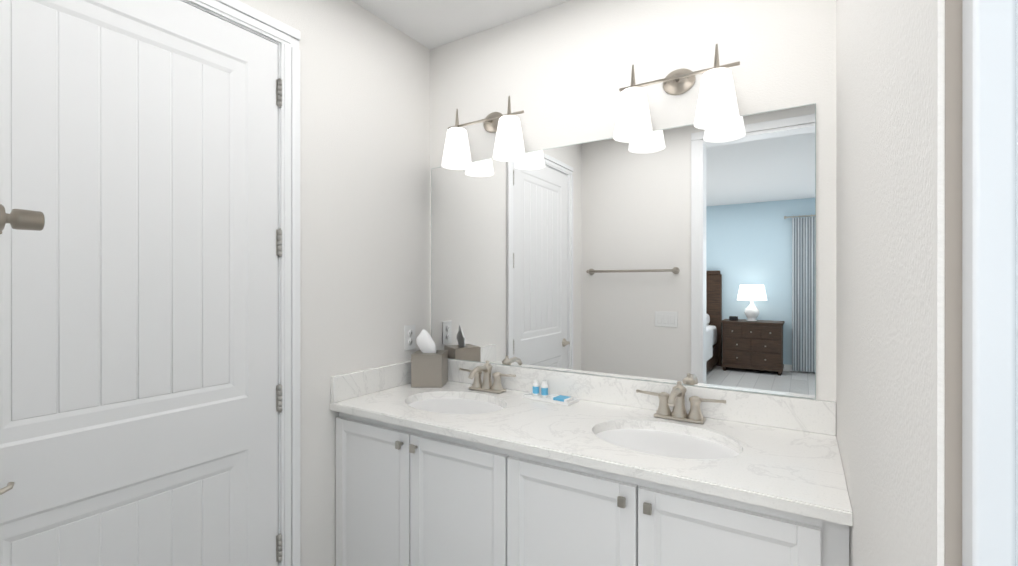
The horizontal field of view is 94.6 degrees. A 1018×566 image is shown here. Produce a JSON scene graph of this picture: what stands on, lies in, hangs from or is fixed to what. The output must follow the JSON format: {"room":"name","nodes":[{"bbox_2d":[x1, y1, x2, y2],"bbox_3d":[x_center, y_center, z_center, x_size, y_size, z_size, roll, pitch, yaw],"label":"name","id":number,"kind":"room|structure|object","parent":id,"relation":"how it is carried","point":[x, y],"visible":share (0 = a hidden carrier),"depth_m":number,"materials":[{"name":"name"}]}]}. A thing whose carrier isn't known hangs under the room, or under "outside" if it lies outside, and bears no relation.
{"room":"bathroom","nodes":[
{"label":"bathroom","id":0,"kind":"room"},
{"bbox_2d":[239,0,429,565],"bbox_3d":[-0.931,0.110,1.536,0.120,2.500,1.860,0,0,32],"label":"wall","id":1,"kind":"structure","parent":0,"point":[364,187],"depth_m":1.89,"materials":[{"name":"white paint"}]},
{"bbox_2d":[0,0,281,565],"bbox_3d":[-1.004,0.261,1.288,0.090,2.175,0.816,0,0,32],"label":"closet door","id":2,"kind":"structure","parent":1,"relation":"in","point":[140,398],"depth_m":1.29,"materials":[{"name":"white wood"}]},
{"bbox_2d":[0,204,44,233],"bbox_3d":[-1.137,-0.145,1.032,0.067,0.068,0.158,0,0,32],"label":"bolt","id":3,"kind":"object","parent":2,"relation":"attached to","point":[20,219],"visible":0.96,"depth_m":1.06,"materials":[{"name":"metal"}]},
{"bbox_2d":[180,0,300,565],"bbox_3d":[-1.059,0.229,1.316,0.138,2.263,0.956,0,0,32],"label":"door frame","id":4,"kind":"structure","parent":1,"relation":"attached to","point":[284,37],"depth_m":1.65,"materials":[{"name":"white wood"}]},
{"bbox_2d":[330,361,410,402],"bbox_3d":[-0.534,0.410,2.037,0.019,0.100,0.550,0,0,32],"label":"backsplash","id":5,"kind":"structure","parent":1,"relation":"attached to","point":[344,386],"depth_m":1.95,"materials":[{"name":"white stone"}]},
{"bbox_2d":[404,325,414,350],"bbox_3d":[-0.458,0.252,2.172,0.007,0.115,0.070,0,0,32],"label":"electrical outlet plate","id":6,"kind":"object","parent":1,"relation":"attached to","point":[409,337],"visible":1,"depth_m":2.17,"materials":[{"name":"white plastic"}]},
{"bbox_2d":[352,0,569,48],"bbox_3d":[-0.575,-1.190,1.313,4.960,0.100,2.100,0,0,32],"label":"ceiling","id":7,"kind":"structure","parent":0,"point":[430,24],"depth_m":1.99,"materials":[{"name":"white paint"}]},
{"bbox_2d":[430,0,835,401],"bbox_3d":[-0.051,0.110,2.150,4.960,2.500,0.126,0,0,32],"label":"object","id":8,"kind":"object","parent":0,"point":[685,255],"depth_m":1.73,"materials":[{"name":"white paint"}]},
{"bbox_2d":[441,96,525,169],"bbox_3d":[-0.109,-0.647,2.023,0.411,0.256,0.160,0,0,32],"label":"light","id":9,"kind":"object","parent":8,"relation":"attached to","point":[509,145],"visible":1,"depth_m":2.02,"materials":[{"name":"white glass"}]},
{"bbox_2d":[448,359,835,434],"bbox_3d":[0.299,0.410,1.851,1.628,0.100,0.019,0,0,32],"label":"backsplash","id":10,"kind":"structure","parent":8,"relation":"attached to","point":[799,414],"depth_m":1.62,"materials":[{"name":"white stone"}]},
{"bbox_2d":[613,44,739,141],"bbox_3d":[0.562,-0.647,1.603,0.411,0.256,0.160,0,0,32],"label":"light","id":11,"kind":"object","parent":8,"relation":"attached to","point":[717,106],"visible":1,"depth_m":1.59,"materials":[{"name":"white glass"}]},
{"bbox_2d":[836,0,944,565],"bbox_3d":[0.708,0.111,0.857,0.120,2.500,1.270,0,0,32],"label":"wall","id":12,"kind":"structure","parent":0,"point":[890,245],"depth_m":0.53,"materials":[{"name":"white paint"}]},
{"bbox_2d":[944,0,1017,565],"bbox_3d":[0.356,0.211,0.311,0.095,2.300,0.030,0,0,32],"label":"door frame","id":13,"kind":"structure","parent":12,"relation":"attached to","point":[981,294],"depth_m":0.32,"materials":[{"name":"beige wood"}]},
{"bbox_3d":[-1.861,1.411,-0.736,4.960,0.100,6.940,0,0,32],"label":"floor","id":14,"kind":"structure","parent":0,"visible":0},
{"bbox_2d":[330,407,852,565],"bbox_3d":[0.150,0.924,1.615,1.626,0.869,0.575,0,0,32],"label":"bathroom vanity","id":15,"kind":"object","parent":14,"relation":"on","point":[470,463],"depth_m":1.38,"materials":[{"name":"white wood"}]},
{"bbox_2d":[330,379,852,518],"bbox_3d":[0.152,0.475,1.618,1.628,0.030,0.569,0,0,32],"label":"countertop","id":16,"kind":"structure","parent":15,"relation":"on","point":[804,469],"depth_m":1.37,"materials":[{"name":"white stone"}]},
{"bbox_2d":[411,330,447,387],"bbox_3d":[-0.358,0.335,2.127,0.135,0.248,0.135,0,0,4],"label":"tissue box","id":17,"kind":"object","parent":16,"relation":"on","point":[429,365],"visible":1,"depth_m":2.06,"materials":[{"name":"beige cardboard"}]},
{"bbox_2d":[394,391,509,418],"bbox_3d":[-0.210,0.557,1.822,0.360,0.158,0.482,0,0,32],"label":"sink","id":18,"kind":"object","parent":16,"relation":"in","point":[453,404],"depth_m":1.89,"materials":[{"name":"white ceramic"}]},
{"bbox_2d":[458,360,517,394],"bbox_3d":[-0.118,0.395,1.966,0.273,0.129,0.158,0,0,32],"label":"faucet","id":19,"kind":"object","parent":16,"relation":"on","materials":[{"name":"silver metal"}]},
{"bbox_2d":[523,380,578,405],"bbox_3d":[0.163,0.426,1.851,0.210,0.066,0.084,0,0,38],"label":"tray","id":20,"kind":"object","parent":16,"relation":"on","point":[542,395],"visible":1,"depth_m":1.86,"materials":[{"name":"white ceramic"}]},
{"bbox_2d":[594,415,725,470],"bbox_3d":[0.460,0.557,1.402,0.360,0.158,0.482,0,0,32],"label":"sink","id":21,"kind":"object","parent":16,"relation":"in","point":[680,444],"depth_m":1.44,"materials":[{"name":"white ceramic"}]},
{"bbox_2d":[638,381,725,426],"bbox_3d":[0.551,0.395,1.547,0.273,0.129,0.158,0,0,32],"label":"faucet","id":22,"kind":"object","parent":16,"relation":"on","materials":[{"name":"silver metal"}]}
]}

